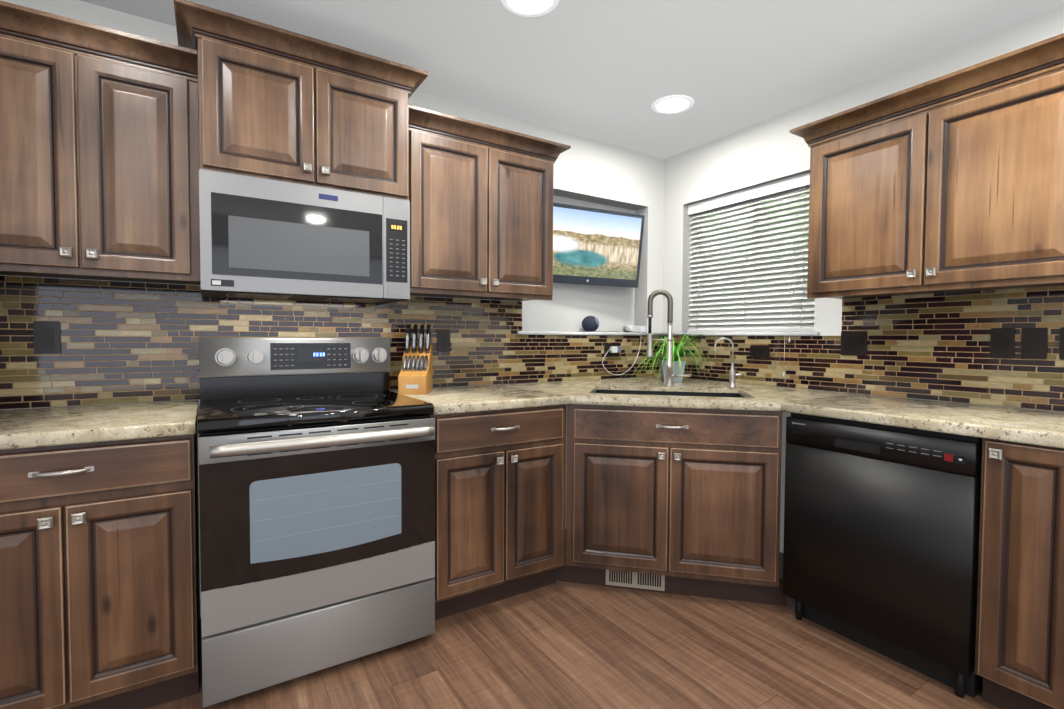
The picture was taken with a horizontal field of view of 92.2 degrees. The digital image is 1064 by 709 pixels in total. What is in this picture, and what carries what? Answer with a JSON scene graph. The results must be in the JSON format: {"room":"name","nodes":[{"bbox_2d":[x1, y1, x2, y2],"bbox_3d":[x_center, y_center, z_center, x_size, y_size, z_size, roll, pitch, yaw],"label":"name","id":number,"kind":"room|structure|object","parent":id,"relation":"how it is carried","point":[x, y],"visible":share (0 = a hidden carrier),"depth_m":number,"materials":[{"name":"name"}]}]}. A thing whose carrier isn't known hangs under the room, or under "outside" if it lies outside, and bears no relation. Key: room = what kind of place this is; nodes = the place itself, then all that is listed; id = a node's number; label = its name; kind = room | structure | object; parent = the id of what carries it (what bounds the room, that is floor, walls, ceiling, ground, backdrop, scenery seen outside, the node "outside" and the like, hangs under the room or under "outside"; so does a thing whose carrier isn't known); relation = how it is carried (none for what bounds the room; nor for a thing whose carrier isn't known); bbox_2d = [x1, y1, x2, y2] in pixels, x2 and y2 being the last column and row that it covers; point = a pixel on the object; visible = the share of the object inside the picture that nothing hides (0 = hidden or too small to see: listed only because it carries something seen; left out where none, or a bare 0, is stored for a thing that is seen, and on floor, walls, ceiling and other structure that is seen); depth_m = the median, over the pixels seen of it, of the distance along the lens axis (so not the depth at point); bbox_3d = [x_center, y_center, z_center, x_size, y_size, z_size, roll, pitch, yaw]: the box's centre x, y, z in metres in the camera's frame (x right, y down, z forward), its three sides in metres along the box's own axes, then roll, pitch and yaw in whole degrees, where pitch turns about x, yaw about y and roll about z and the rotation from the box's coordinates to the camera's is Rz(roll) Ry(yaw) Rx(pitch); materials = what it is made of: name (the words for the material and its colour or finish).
{"room":"kitchen","nodes":[
{"label":"kitchen","id":0,"kind":"room"},
{"bbox_2d":[0,0,664,617],"bbox_3d":[-1.432,-0.105,2.184,5.400,2.405,0.200,-1,2,-32],"label":"wall","id":1,"kind":"structure","parent":0,"point":[588,172],"depth_m":3.23,"materials":[{"name":"white paint"}]},
{"bbox_2d":[0,0,200,284],"bbox_3d":[-1.525,-0.656,1.765,0.634,0.787,0.372,-1,2,-32],"label":"upper cabinet","id":2,"kind":"object","parent":1,"relation":"attached to","point":[99,154],"visible":0.94,"depth_m":1.67,"materials":[{"name":"brown wood"}]},
{"bbox_2d":[173,0,428,199],"bbox_3d":[-0.919,-0.914,2.095,0.872,0.527,0.447,-1,2,-32],"label":"upper cabinet","id":3,"kind":"object","parent":1,"relation":"attached to","point":[279,104],"visible":0.94,"depth_m":1.91,"materials":[{"name":"brown wood"}]},
{"bbox_2d":[199,169,409,303],"bbox_3d":[-0.935,-0.441,2.128,0.745,0.418,0.400,-1,2,-32],"label":"over-the-range microwave","id":4,"kind":"object","parent":3,"relation":"attached to","point":[265,239],"visible":1,"depth_m":1.94,"materials":[{"name":"silver metal"}]},
{"bbox_2d":[0,276,661,408],"bbox_3d":[-0.498,-0.062,2.654,3.304,0.468,0.006,-1,2,-32],"label":"backsplash","id":5,"kind":"structure","parent":1,"relation":"attached to","point":[129,342],"depth_m":2.09,"materials":[{"name":"tile"}]},
{"bbox_2d":[33,321,60,353],"bbox_3d":[-1.753,-0.062,1.850,0.072,0.118,0.009,-1,2,-32],"label":"electrical outlet","id":6,"kind":"object","parent":5,"relation":"attached to","point":[47,337],"visible":1,"depth_m":1.85,"materials":[{"name":"black plastic"}]},
{"bbox_2d":[437,329,449,351],"bbox_3d":[-0.460,-0.073,2.668,0.072,0.118,0.009,-1,2,-32],"label":"electrical outlet","id":7,"kind":"object","parent":5,"relation":"attached to","point":[443,340],"visible":1,"depth_m":2.66,"materials":[{"name":"black plastic"}]},
{"bbox_2d":[604,345,618,355],"bbox_3d":[0.511,-0.028,3.285,0.118,0.072,0.009,-1,2,-32],"label":"electrical outlet","id":8,"kind":"object","parent":5,"relation":"attached to","point":[606,348],"visible":0.48,"depth_m":3.27,"materials":[{"name":"black plastic"}]},
{"bbox_2d":[602,329,640,374],"bbox_3d":[0.576,-0.020,3.323,0.335,0.303,0.071,-1,2,-32],"label":"power cord","id":9,"kind":"object","parent":5,"relation":"attached to","point":[614,349],"visible":0.94,"depth_m":3.26,"materials":[{"name":"white plastic"}]},
{"bbox_2d":[409,105,570,300],"bbox_3d":[-0.262,-0.676,2.564,0.850,0.787,0.372,-1,2,-32],"label":"upper cabinet","id":10,"kind":"object","parent":1,"relation":"attached to","point":[481,208],"visible":0.9,"depth_m":2.41,"materials":[{"name":"brown wood"}]},
{"bbox_2d":[80,0,1063,158],"bbox_3d":[0.285,-1.261,-0.559,5.800,0.100,6.600,-1,2,-32],"label":"ceiling","id":11,"kind":"structure","parent":0,"point":[611,72],"depth_m":2.16,"materials":[{"name":"paint"}]},
{"bbox_2d":[501,0,558,16],"bbox_3d":[-0.007,-1.287,1.849,0.215,0.006,0.215,-1,2,-38],"label":"recessed light","id":12,"kind":"object","parent":11,"relation":"in","point":[524,8],"depth_m":1.89,"materials":[{"name":"white"}]},
{"bbox_2d":[652,95,693,113],"bbox_3d":[0.740,-1.310,2.688,0.215,0.006,0.215,-1,2,-38],"label":"recessed light","id":13,"kind":"object","parent":11,"relation":"in","point":[673,104],"depth_m":2.67,"materials":[{"name":"white"}]},
{"bbox_2d":[148,529,999,708],"bbox_3d":[0.272,1.243,-0.478,5.800,0.100,6.600,-1,2,-32],"label":"floor","id":14,"kind":"structure","parent":0,"point":[562,645],"depth_m":1.83,"materials":[{"name":"brown wood"}]},
{"bbox_2d":[0,427,200,708],"bbox_3d":[-1.457,0.678,1.669,0.612,0.873,0.641,-1,2,-32],"label":"base cabinet","id":15,"kind":"object","parent":14,"relation":"on","point":[99,578],"visible":1,"depth_m":1.47,"materials":[{"name":"brown wood"}]},
{"bbox_2d":[0,400,198,449],"bbox_3d":[-1.462,0.220,1.671,0.617,0.040,0.647,-1,2,-32],"label":"countertop","id":16,"kind":"structure","parent":15,"relation":"on","point":[38,427],"depth_m":1.54,"materials":[{"name":"stone"}]},
{"bbox_2d":[198,337,434,707],"bbox_3d":[-0.847,0.520,2.002,0.756,1.172,0.742,-1,2,-32],"label":"range","id":17,"kind":"object","parent":14,"relation":"on","point":[316,493],"visible":1,"depth_m":1.76,"materials":[{"name":"silver metal"}]},
{"bbox_2d":[430,405,565,619],"bbox_3d":[-0.264,0.660,2.423,0.662,0.873,0.641,-1,2,-32],"label":"base cabinet","id":18,"kind":"object","parent":14,"relation":"on","point":[499,503],"visible":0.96,"depth_m":2.17,"materials":[{"name":"brown wood"}]},
{"bbox_2d":[558,404,785,605],"bbox_3d":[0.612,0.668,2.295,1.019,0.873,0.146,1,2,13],"label":"base cabinet","id":19,"kind":"object","parent":14,"relation":"on","point":[683,501],"visible":1,"depth_m":2.26,"materials":[{"name":"brown wood"}]},
{"bbox_2d":[390,379,783,414],"bbox_3d":[0.145,0.207,2.318,1.255,0.040,1.274,-1,2,-32],"label":"countertop","id":20,"kind":"structure","parent":19,"relation":"on","point":[465,399],"depth_m":2.28,"materials":[{"name":"stone"}]},
{"bbox_2d":[398,325,432,394],"bbox_3d":[-0.549,0.018,2.428,0.125,0.323,0.201,0,2,-2],"label":"knife block","id":21,"kind":"object","parent":20,"relation":"on","point":[415,376],"visible":1,"depth_m":2.41,"materials":[{"name":"brown wood"}]},
{"bbox_2d":[600,376,1063,448],"bbox_3d":[1.197,0.209,2.454,0.669,0.040,2.169,-1,2,-32],"label":"countertop","id":22,"kind":"structure","parent":19,"relation":"on","point":[1019,425],"depth_m":1.88,"materials":[{"name":"stone"}]},
{"bbox_2d":[646,289,690,385],"bbox_3d":[0.753,-0.093,2.824,0.184,0.535,0.184,-1,2,-32],"label":"faucet","id":23,"kind":"object","parent":22,"relation":"on","point":[670,375],"visible":1,"depth_m":2.82,"materials":[{"name":"silver metal"}]},
{"bbox_2d":[594,390,744,397],"bbox_3d":[0.678,0.308,2.569,0.764,0.204,0.449,1,2,13],"label":"sink","id":24,"kind":"object","parent":22,"relation":"in","point":[707,394],"depth_m":2.78,"materials":[{"name":"black"}]},
{"bbox_2d":[627,334,721,383],"bbox_3d":[0.832,0.019,3.114,0.540,0.292,0.560,-1,2,-32],"label":"potted plant","id":25,"kind":"object","parent":22,"relation":"on","point":[679,367],"visible":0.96,"depth_m":3.08,"materials":[{"name":"green plant"}]},
{"bbox_2d":[714,337,743,387],"bbox_3d":[1.057,0.044,2.740,0.113,0.270,0.114,-1,2,-32],"label":"filter faucet","id":26,"kind":"object","parent":22,"relation":"on","point":[732,374],"visible":1,"depth_m":2.73,"materials":[{"name":"silver metal"}]},
{"bbox_2d":[783,413,982,697],"bbox_3d":[1.473,0.684,2.038,0.602,0.868,0.626,-1,2,-32],"label":"dishwasher","id":27,"kind":"object","parent":14,"relation":"on","point":[881,540],"visible":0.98,"depth_m":1.82,"materials":[{"name":"black metal"}]},
{"bbox_2d":[975,438,1063,708],"bbox_3d":[1.713,0.695,1.661,0.644,0.873,0.252,-1,2,-32],"label":"base cabinet","id":28,"kind":"object","parent":14,"relation":"on","point":[1019,655],"visible":0.96,"depth_m":1.52,"materials":[{"name":"brown wood"}]},
{"bbox_2d":[662,4,1063,552],"bbox_3d":[2.591,-0.048,1.063,0.200,2.405,6.400,-1,2,-32],"label":"wall","id":29,"kind":"structure","parent":0,"point":[772,149],"depth_m":2.82,"materials":[{"name":"white paint"}]},
{"bbox_2d":[518,331,819,335],"bbox_3d":[0.720,-0.118,2.859,1.300,0.020,1.198,-1,2,-32],"label":"window sill","id":30,"kind":"structure","parent":29,"relation":"attached to","point":[679,334],"depth_m":3.05,"materials":[{"name":"white paint"}]},
{"bbox_2d":[582,316,606,331],"bbox_3d":[0.434,-0.196,3.297,0.256,0.104,0.110,-1,2,-32],"label":"smart speaker","id":31,"kind":"object","parent":30,"relation":"on","point":[590,323],"visible":0.96,"depth_m":3.22},
{"bbox_2d":[623,326,645,332],"bbox_3d":[0.694,-0.171,3.460,0.130,0.046,0.086,-1,2,-32],"label":"hub","id":32,"kind":"object","parent":30,"relation":"on","point":[634,329],"visible":0.94,"depth_m":3.43,"materials":[{"name":"white plastic"}]},
{"bbox_2d":[697,202,762,332],"bbox_3d":[1.362,-0.555,3.097,0.040,0.845,0.880,-1,2,-32],"label":"window","id":33,"kind":"structure","parent":29,"relation":"in","point":[752,242],"depth_m":3.09,"materials":[{"name":"white plastic"}]},
{"bbox_2d":[687,172,814,375],"bbox_3d":[1.254,-0.433,3.033,0.133,1.083,0.856,-1,2,-32],"label":"window blinds","id":34,"kind":"object","parent":33,"relation":"attached to","point":[766,294],"visible":0.79,"depth_m":3.01,"materials":[{"name":"white plastic"}]},
{"bbox_2d":[662,286,1063,411],"bbox_3d":[1.481,-0.051,2.624,0.006,0.468,2.174,-1,2,-32],"label":"backsplash","id":35,"kind":"structure","parent":29,"relation":"attached to","point":[934,346],"depth_m":2.25,"materials":[{"name":"tile"}]},
{"bbox_2d":[750,345,769,357],"bbox_3d":[1.293,-0.017,2.906,0.009,0.072,0.118,-1,2,-32],"label":"electrical outlet","id":36,"kind":"object","parent":35,"relation":"attached to","point":[759,351],"visible":1,"depth_m":2.90,"materials":[{"name":"black plastic"}]},
{"bbox_2d":[840,331,867,355],"bbox_3d":[1.561,-0.055,2.482,0.009,0.118,0.118,-1,2,-32],"label":"light switch","id":37,"kind":"object","parent":35,"relation":"attached to","point":[853,342],"visible":1,"depth_m":2.48,"materials":[{"name":"black plastic"}]},
{"bbox_2d":[990,328,1014,357],"bbox_3d":[1.855,-0.045,2.018,0.009,0.118,0.072,-1,2,-32],"label":"electrical outlet","id":38,"kind":"object","parent":35,"relation":"attached to","point":[1002,342],"visible":1,"depth_m":2.01,"materials":[{"name":"black plastic"}]},
{"bbox_2d":[1021,328,1047,358],"bbox_3d":[1.905,-0.042,1.941,0.006,0.118,0.072,-1,2,-32],"label":"light switch","id":39,"kind":"object","parent":35,"relation":"attached to","point":[1034,342],"visible":1,"depth_m":1.94,"materials":[{"name":"black plastic"}]},
{"bbox_2d":[1059,327,1063,359],"bbox_3d":[1.972,-0.039,1.832,0.009,0.118,0.118,-1,2,-32],"label":"light switch","id":40,"kind":"object","parent":35,"relation":"attached to","point":[1061,350],"visible":1,"depth_m":1.88,"materials":[{"name":"black plastic"}]},
{"bbox_2d":[789,33,1063,298],"bbox_3d":[1.626,-0.636,2.036,0.372,0.777,1.048,-1,2,-32],"label":"upper cabinet","id":41,"kind":"object","parent":29,"relation":"attached to","point":[951,182],"visible":1,"depth_m":1.91,"materials":[{"name":"brown wood"}]},
{"bbox_3d":[0.305,-0.559,3.280,0.200,0.200,0.019,-1,2,-32],"label":"wall mount bracket","id":42,"kind":"object","parent":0,"visible":0},
{"bbox_2d":[553,203,644,287],"bbox_3d":[0.353,-0.668,3.180,0.790,0.466,0.094,-1,2,-27],"label":"wall-mounted tv","id":43,"kind":"object","parent":42,"relation":"attached to","point":[595,246],"visible":0.69,"depth_m":3.18,"materials":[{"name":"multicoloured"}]},
{"label":"outside","id":44,"kind":"structure","parent":0,"visible":0},
{"bbox_2d":[705,190,809,270],"bbox_3d":[1.611,-0.559,3.255,0.001,2.445,2.080,-1,2,-32],"label":"window","id":45,"kind":"structure","parent":44,"point":[752,226],"depth_m":3.37,"materials":[{"name":"black"}]}
]}

